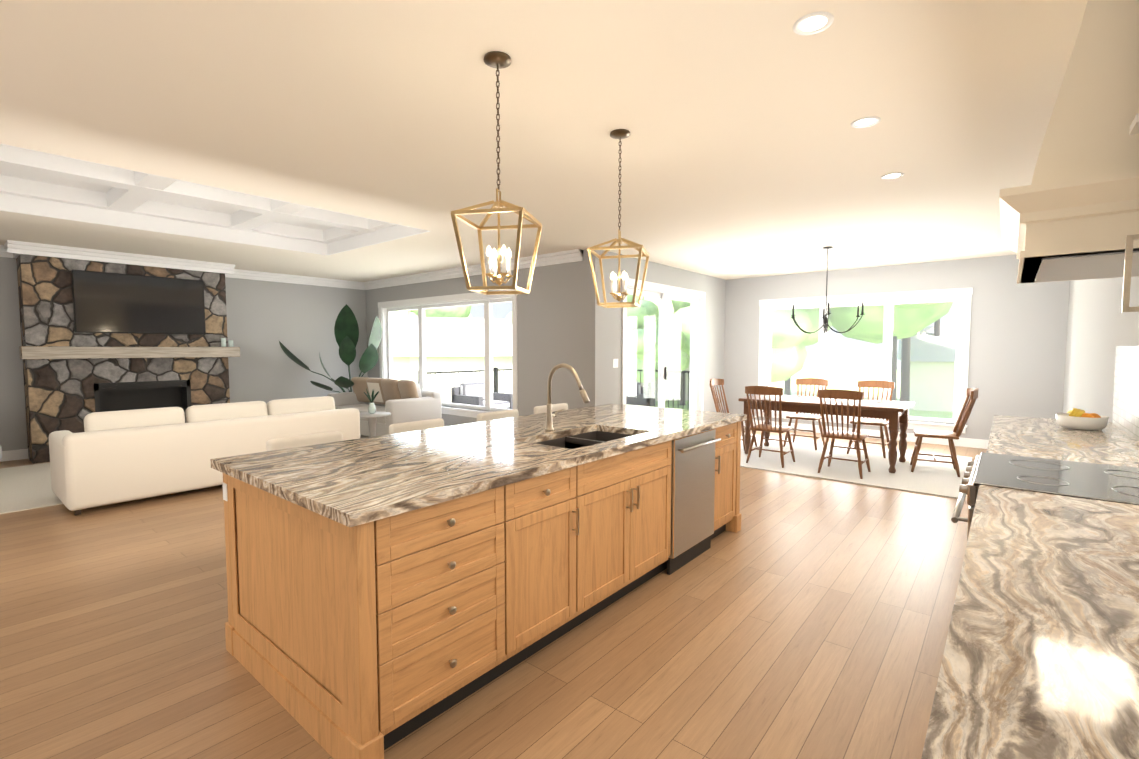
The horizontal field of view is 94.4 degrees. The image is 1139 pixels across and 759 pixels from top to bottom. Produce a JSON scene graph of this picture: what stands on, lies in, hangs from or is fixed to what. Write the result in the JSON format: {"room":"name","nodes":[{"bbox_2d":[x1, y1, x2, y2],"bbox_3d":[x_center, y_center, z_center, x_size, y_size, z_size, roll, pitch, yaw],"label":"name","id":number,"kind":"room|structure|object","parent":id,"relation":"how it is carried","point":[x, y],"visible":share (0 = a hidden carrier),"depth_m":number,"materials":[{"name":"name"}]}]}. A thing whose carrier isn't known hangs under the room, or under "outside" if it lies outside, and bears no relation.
{"room":"open-plan kitchen","nodes":[
{"label":"open-plan kitchen","id":0,"kind":"room"},
{"bbox_2d":[0,254,367,450],"bbox_3d":[-6.790,-0.362,7.403,0.200,2.740,8.740,3,4,40],"label":"wall","id":1,"kind":"structure","parent":0,"point":[260,314],"depth_m":9.12,"materials":[{"name":"grey paint"}]},
{"bbox_2d":[0,245,17,257],"bbox_3d":[-6.912,-1.613,6.539,0.360,0.140,0.110,3,4,40],"label":"crown molding","id":2,"kind":"structure","parent":1,"relation":"attached to","point":[1,246],"depth_m":6.64,"materials":[{"name":"white wood"}]},
{"bbox_2d":[0,252,28,461],"bbox_3d":[-8.261,-0.243,5.392,0.110,2.740,3.720,3,4,40],"label":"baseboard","id":3,"kind":"structure","parent":1,"relation":"attached to","point":[20,454],"depth_m":6.82,"materials":[{"name":"white"}]},
{"bbox_2d":[4,240,235,275],"bbox_3d":[-5.985,-1.656,7.270,0.110,0.140,2.420,3,4,40],"label":"crown molding","id":4,"kind":"structure","parent":1,"relation":"attached to","point":[11,249],"depth_m":7.07,"materials":[{"name":"white"}]},
{"bbox_2d":[214,269,363,289],"bbox_3d":[-4.875,-0.483,9.462,0.110,2.740,2.480,3,4,40],"label":"crown molding","id":5,"kind":"structure","parent":1,"relation":"attached to","point":[240,274],"depth_m":9.38,"materials":[{"name":"white wood"}]},
{"bbox_2d":[451,382,512,408],"bbox_3d":[-1.666,0.463,10.181,0.800,0.800,0.900,3,4,40],"label":"outdoor chair","id":6,"kind":"object","parent":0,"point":[503,400],"depth_m":10.07,"materials":[{"name":"grey"}]},
{"bbox_2d":[364,249,607,425],"bbox_3d":[-1.785,-0.444,8.808,5.700,2.740,0.220,3,4,40],"label":"wall","id":7,"kind":"structure","parent":0,"point":[561,320],"depth_m":7.35,"materials":[{"name":"grey paint"}]},
{"bbox_2d":[378,289,517,417],"bbox_3d":[-2.173,-0.421,9.086,3.810,2.000,0.250,3,4,40],"label":"window","id":8,"kind":"structure","parent":7,"relation":"in","point":[387,308],"depth_m":8.80,"materials":[{"name":"white"}]},
{"bbox_2d":[364,249,582,426],"bbox_3d":[-1.968,-0.441,8.745,5.500,2.740,0.110,3,4,40],"label":"crown molding","id":9,"kind":"structure","parent":7,"relation":"attached to","point":[575,255],"depth_m":8.34,"materials":[{"name":"white"}]},
{"bbox_2d":[0,426,986,758],"bbox_3d":[-1.451,1.193,5.585,10.850,0.150,13.050,3,4,40],"label":"floor","id":10,"kind":"structure","parent":0,"point":[800,618],"depth_m":2.53,"materials":[{"name":"brown wood"}]},
{"bbox_2d":[16,254,239,463],"bbox_3d":[-6.122,-0.296,7.489,0.718,2.599,2.360,3,4,40],"label":"fireplace","id":11,"kind":"object","parent":10,"relation":"on","point":[72,379],"visible":0.48,"depth_m":7.03,"materials":[{"name":"stone"}]},
{"bbox_2d":[71,269,205,334],"bbox_3d":[-5.960,-1.047,7.382,0.043,0.810,1.450,3,4,40],"label":"screen","id":12,"kind":"object","parent":11,"relation":"attached to","point":[105,302],"visible":1,"depth_m":7.30,"materials":[{"name":"black glass"}]},
{"bbox_2d":[221,338,225,346],"bbox_3d":[-5.298,-0.568,8.077,0.064,0.130,0.064,2,4,25],"label":"candle","id":13,"kind":"object","parent":11,"relation":"on","point":[223,342],"depth_m":8.05,"materials":[{"name":"white wax"}]},
{"bbox_2d":[228,340,233,346],"bbox_3d":[-5.234,-0.557,8.155,0.064,0.100,0.064,2,4,25],"label":"candle","id":14,"kind":"object","parent":11,"relation":"on","point":[230,342],"depth_m":8.13,"materials":[{"name":"white wax"}]},
{"bbox_2d":[0,435,368,513],"bbox_3d":[-4.583,1.028,7.010,2.500,0.012,4.250,3,4,40],"label":"area rug","id":15,"kind":"object","parent":10,"relation":"on","point":[26,487],"depth_m":5.40,"materials":[{"name":"beige carpet"}]},
{"bbox_2d":[49,396,359,514],"bbox_3d":[-3.779,0.669,5.772,1.010,0.849,2.650,3,4,40],"label":"sofa","id":16,"kind":"object","parent":15,"relation":"on","point":[109,457],"visible":0.83,"depth_m":5.02,"materials":[{"name":"beige fabric"}]},
{"bbox_2d":[327,377,441,436],"bbox_3d":[-3.123,0.448,8.815,2.000,0.934,0.960,3,4,40],"label":"loveseat","id":17,"kind":"object","parent":15,"relation":"on","point":[402,401],"visible":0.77,"depth_m":8.41,"materials":[{"name":"grey fabric"}]},
{"bbox_2d":[266,431,342,450],"bbox_3d":[-1.472,0.802,3.139,0.418,0.919,0.450,3,4,40],"label":"stool","id":18,"kind":"object","parent":10,"relation":"on","point":[300,440],"visible":0.04,"depth_m":3.19,"materials":[{"name":"beige fabric"}]},
{"bbox_2d":[279,304,381,392],"bbox_3d":[-4.065,-0.220,9.210,1.327,2.244,1.605,3,4,40],"label":"plant","id":19,"kind":"object","parent":10,"relation":"on","point":[346,330],"visible":0.69,"depth_m":9.36,"materials":[{"name":"green plant"}]},
{"bbox_2d":[360,412,390,436],"bbox_3d":[-2.679,0.744,7.173,0.480,0.560,0.480,3,4,40],"label":"side table","id":20,"kind":"object","parent":10,"relation":"on","point":[372,419],"visible":0.44,"depth_m":7.12,"materials":[{"name":"grey"}]},
{"bbox_2d":[364,389,378,413],"bbox_3d":[-2.676,0.293,7.150,0.202,0.341,0.196,3,4,40],"label":"vase","id":21,"kind":"object","parent":20,"relation":"on","point":[371,408],"visible":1,"depth_m":7.12,"materials":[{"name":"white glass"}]},
{"bbox_2d":[389,418,443,433],"bbox_3d":[-0.968,0.767,3.745,0.418,0.919,0.450,3,4,40],"label":"stool","id":22,"kind":"object","parent":10,"relation":"on","point":[414,426],"visible":0.17,"depth_m":3.79,"materials":[{"name":"beige"}]},
{"bbox_2d":[220,419,746,758],"bbox_3d":[-0.123,0.807,3.324,1.303,0.885,3.214,3,4,40],"label":"kitchen island","id":23,"kind":"object","parent":10,"relation":"on","point":[384,592],"depth_m":2.16,"materials":[{"name":"brown wood"}]},
{"bbox_2d":[210,404,745,526],"bbox_3d":[-0.145,0.345,3.316,1.300,0.040,3.260,3,4,40],"label":"island countertop","id":24,"kind":"structure","parent":23,"relation":"on","point":[345,482],"depth_m":2.47,"materials":[{"name":"beige stone"}]},
{"bbox_2d":[542,363,588,430],"bbox_3d":[0.012,0.112,3.290,0.347,0.427,0.152,3,4,40],"label":"faucet","id":25,"kind":"object","parent":24,"relation":"on","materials":[{"name":"gold metal"}]},
{"bbox_2d":[530,427,637,446],"bbox_3d":[0.100,0.474,3.165,0.454,0.224,0.804,3,4,40],"label":"sink","id":26,"kind":"object","parent":24,"relation":"in","point":[596,434],"depth_m":3.39,"materials":[{"name":"black metal"}]},
{"bbox_2d":[477,409,518,421],"bbox_3d":[-0.463,0.731,4.352,0.418,0.919,0.450,3,4,40],"label":"stool","id":27,"kind":"object","parent":10,"relation":"on","point":[488,416],"visible":0.17,"depth_m":4.39,"materials":[{"name":"beige"}]},
{"bbox_2d":[534,403,567,413],"bbox_3d":[-0.035,0.701,4.866,0.418,0.919,0.450,3,4,40],"label":"stool","id":28,"kind":"object","parent":10,"relation":"on","point":[543,409],"visible":0.1,"depth_m":4.92,"materials":[{"name":"beige"}]},
{"bbox_2d":[740,433,972,498],"bbox_3d":[3.347,1.029,6.987,3.070,0.012,2.450,3,4,40],"label":"area rug","id":29,"kind":"object","parent":10,"relation":"on","point":[935,478],"visible":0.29,"depth_m":6.39,"materials":[{"name":"beige carpet"}]},
{"bbox_2d":[710,378,756,450],"bbox_3d":[2.367,0.489,7.700,0.612,0.988,0.464,3,4,40],"label":"dining chair","id":30,"kind":"object","parent":29,"relation":"on","point":[715,381],"visible":0.6,"depth_m":7.83,"materials":[{"name":"brown wood"}]},
{"bbox_2d":[745,386,794,467],"bbox_3d":[2.487,0.557,6.557,0.464,0.988,0.612,3,4,40],"label":"dining chair","id":31,"kind":"object","parent":29,"relation":"on","point":[764,391],"visible":1,"depth_m":6.41,"materials":[{"name":"brown wood"}]},
{"bbox_2d":[783,378,827,449],"bbox_3d":[3.489,0.486,7.761,0.464,0.988,0.612,3,4,40],"label":"dining chair","id":32,"kind":"object","parent":29,"relation":"on","point":[810,382],"visible":0.67,"depth_m":7.77,"materials":[{"name":"brown wood"}]},
{"bbox_2d":[738,395,914,472],"bbox_3d":[3.311,0.646,6.897,1.900,0.764,0.950,3,4,40],"label":"dining table","id":33,"kind":"object","parent":29,"relation":"on","point":[896,413],"visible":0.79,"depth_m":6.59,"materials":[{"name":"brown wood"}]},
{"bbox_2d":[818,389,870,478],"bbox_3d":[3.133,0.588,6.021,0.464,0.988,0.612,3,4,40],"label":"dining chair","id":34,"kind":"object","parent":29,"relation":"on","point":[848,395],"visible":1,"depth_m":5.87,"materials":[{"name":"brown wood"}]},
{"bbox_2d":[847,380,894,457],"bbox_3d":[4.135,0.517,7.225,0.464,0.988,0.612,3,4,40],"label":"dining chair","id":35,"kind":"object","parent":29,"relation":"on","point":[873,384],"visible":0.54,"depth_m":7.24,"materials":[{"name":"brown wood"}]},
{"bbox_2d":[910,388,978,476],"bbox_3d":[4.336,0.583,6.117,0.612,0.988,0.464,2,4,32],"label":"dining chair","id":36,"kind":"object","parent":29,"relation":"on","point":[964,415],"visible":1,"depth_m":6.09,"materials":[{"name":"brown wood"}]},
{"bbox_2d":[961,450,1138,533],"bbox_3d":[2.038,0.862,2.148,0.662,0.915,0.876,3,4,40],"label":"range","id":37,"kind":"object","parent":10,"relation":"on","point":[1107,483],"depth_m":2.10,"materials":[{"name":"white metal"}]},
{"bbox_2d":[0,0,1087,281],"bbox_3d":[-1.451,-1.867,5.405,10.850,0.500,13.050,3,4,40],"label":"ceiling","id":38,"kind":"structure","parent":0,"point":[350,140],"depth_m":3.10,"materials":[{"name":"white paint"}]},
{"bbox_2d":[451,51,541,294],"bbox_3d":[-0.322,-0.919,2.392,0.325,1.037,0.325,1,3,12],"label":"pendant lantern","id":39,"kind":"object","parent":38,"relation":"hanging from","point":[498,60],"visible":1,"depth_m":2.38,"materials":[{"name":"gold metal"}]},
{"bbox_2d":[587,129,648,307],"bbox_3d":[0.305,-0.967,3.209,0.325,1.037,0.325,1,4,16],"label":"pendant lantern","id":40,"kind":"object","parent":38,"relation":"hanging from","point":[619,134],"visible":1,"depth_m":3.19,"materials":[{"name":"gold metal"}]},
{"bbox_2d":[793,11,833,34],"bbox_3d":[0.971,-1.420,2.102,0.148,0.005,0.153,3,4,40],"label":"recessed light","id":41,"kind":"object","parent":38,"relation":"in","point":[813,23],"depth_m":2.11,"materials":[{"name":"white plastic"}]},
{"bbox_2d":[791,246,864,333],"bbox_3d":[3.311,-1.147,6.792,0.938,1.101,0.924,3,4,40],"label":"chandelier","id":42,"kind":"object","parent":38,"relation":"hanging from","point":[825,325],"visible":1,"depth_m":6.78,"materials":[{"name":"black metal"}]},
{"bbox_2d":[851,116,880,127],"bbox_3d":[1.695,-1.474,3.018,0.150,0.005,0.157,3,4,40],"label":"recessed light","id":43,"kind":"object","parent":38,"relation":"in","point":[869,121],"depth_m":3.02,"materials":[{"name":"white plastic"}]},
{"bbox_2d":[881,172,903,178],"bbox_3d":[2.422,-1.529,3.958,0.146,0.005,0.157,3,4,40],"label":"recessed light","id":44,"kind":"object","parent":38,"relation":"in","point":[898,174],"depth_m":3.96,"materials":[{"name":"white plastic"}]},
{"bbox_2d":[626,382,648,406],"bbox_3d":[0.529,0.437,10.632,2.000,0.800,0.800,3,4,40],"label":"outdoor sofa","id":45,"kind":"object","parent":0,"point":[632,396],"depth_m":10.19,"materials":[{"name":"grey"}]},
{"bbox_2d":[608,251,727,412],"bbox_3d":[1.637,-0.434,8.624,0.200,2.740,3.870,3,4,40],"label":"wall","id":46,"kind":"structure","parent":0,"point":[716,289],"depth_m":8.71,"materials":[{"name":"grey paint"}]},
{"bbox_2d":[613,359,617,367],"bbox_3d":[0.635,-0.223,7.262,0.011,0.120,0.120,3,4,40],"label":"switch plate","id":47,"kind":"object","parent":46,"relation":"attached to","point":[615,363],"visible":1,"depth_m":7.26,"materials":[{"name":"white plastic"}]},
{"bbox_2d":[622,278,705,410],"bbox_3d":[1.483,-0.267,8.429,0.225,2.430,2.580,3,4,40],"label":"door frame","id":48,"kind":"structure","parent":46,"relation":"attached to","point":[694,298],"depth_m":8.46,"materials":[{"name":"white"}]},
{"bbox_2d":[724,255,1067,439],"bbox_3d":[4.766,-0.437,8.683,4.940,2.740,0.200,3,4,40],"label":"wall","id":49,"kind":"structure","parent":0,"point":[1042,349],"depth_m":7.58,"materials":[{"name":"grey paint"}]},
{"bbox_2d":[758,288,972,432],"bbox_3d":[4.689,-0.329,8.721,3.100,2.120,0.250,3,4,40],"label":"window","id":50,"kind":"structure","parent":49,"relation":"in","point":[961,296],"depth_m":8.40,"materials":[{"name":"white"}]},
{"bbox_2d":[743,420,988,448],"bbox_3d":[4.778,0.875,8.609,4.750,0.130,0.016,3,4,40],"label":"baseboard","id":51,"kind":"structure","parent":49,"relation":"attached to","point":[963,442],"depth_m":8.18,"materials":[{"name":"white paint"}]},
{"bbox_2d":[921,486,1138,758],"bbox_3d":[0.622,0.518,0.370,0.655,0.040,3.750,3,4,40],"label":"countertop","id":52,"kind":"structure","parent":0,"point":[1040,660],"depth_m":0.95,"materials":[{"name":"beige stone"}]},
{"bbox_2d":[987,415,1138,465],"bbox_3d":[2.941,0.354,3.157,0.655,0.040,1.990,3,4,40],"label":"countertop","id":53,"kind":"structure","parent":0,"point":[1045,437],"depth_m":2.95,"materials":[{"name":"beige stone"}]},
{"bbox_2d":[1056,408,1108,429],"bbox_3d":[3.318,0.253,3.417,0.250,0.130,0.250,3,4,40],"label":"fruit bowl","id":54,"kind":"object","parent":53,"relation":"on","point":[1076,418],"visible":1,"depth_m":3.35,"materials":[{"name":"white ceramic"}]},
{"bbox_2d":[1060,276,1138,421],"bbox_3d":[2.645,-0.050,2.103,0.200,2.740,13.050,3,4,40],"label":"wall","id":55,"kind":"structure","parent":0,"point":[1095,324],"depth_m":4.68,"materials":[{"name":"grey paint"}]},
{"bbox_2d":[999,0,1138,283],"bbox_3d":[2.071,-0.922,2.015,0.633,0.985,1.090,3,4,40],"label":"range hood","id":56,"kind":"object","parent":55,"relation":"attached to","point":[1070,212],"visible":1,"depth_m":1.72,"materials":[{"name":"beige"}]},
{"bbox_2d":[1112,346,1138,440],"bbox_3d":[1.748,0.181,1.203,0.010,0.535,6.500,3,4,40],"label":"backsplash","id":57,"kind":"structure","parent":55,"relation":"attached to","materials":[{"name":"tile"}]},
{"bbox_2d":[1133,234,1138,311],"bbox_3d":[1.580,-0.745,1.170,0.297,1.239,0.642,3,4,40],"label":"upper cabinet","id":58,"kind":"object","parent":55,"relation":"attached to","point":[1135,309],"depth_m":1.52,"materials":[{"name":"white wood"}]},
{"label":"outside","id":59,"kind":"structure","parent":0,"visible":0},
{"bbox_2d":[418,367,689,407],"bbox_3d":[-0.036,0.485,10.031,4.100,1.340,3.850,3,4,40],"label":"railing","id":60,"kind":"object","parent":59,"point":[503,370],"depth_m":10.73,"materials":[{"name":"black metal"}]},
{"bbox_2d":[655,367,952,418],"bbox_3d":[-3.732,1.663,42.249,180.000,0.200,180.000,3,4,40],"label":"ground","id":61,"kind":"structure","parent":59,"point":[847,377],"depth_m":59.25,"materials":[{"name":"green plant"}]},
{"bbox_2d":[392,294,956,411],"bbox_3d":[0.917,-7.773,24.276,62.391,20.781,63.854,3,4,40],"label":"garden","id":62,"kind":"object","parent":61,"relation":"on","point":[502,358],"depth_m":29.78,"materials":[{"name":"green plant"}]},
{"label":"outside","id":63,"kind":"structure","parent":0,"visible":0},
{"bbox_2d":[410,297,689,408],"bbox_3d":[-0.059,-0.657,10.211,4.350,6.000,4.100,3,4,40],"label":"tree","id":64,"kind":"object","parent":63,"point":[509,360],"depth_m":11.00,"materials":[{"name":"green plant"}]}
]}

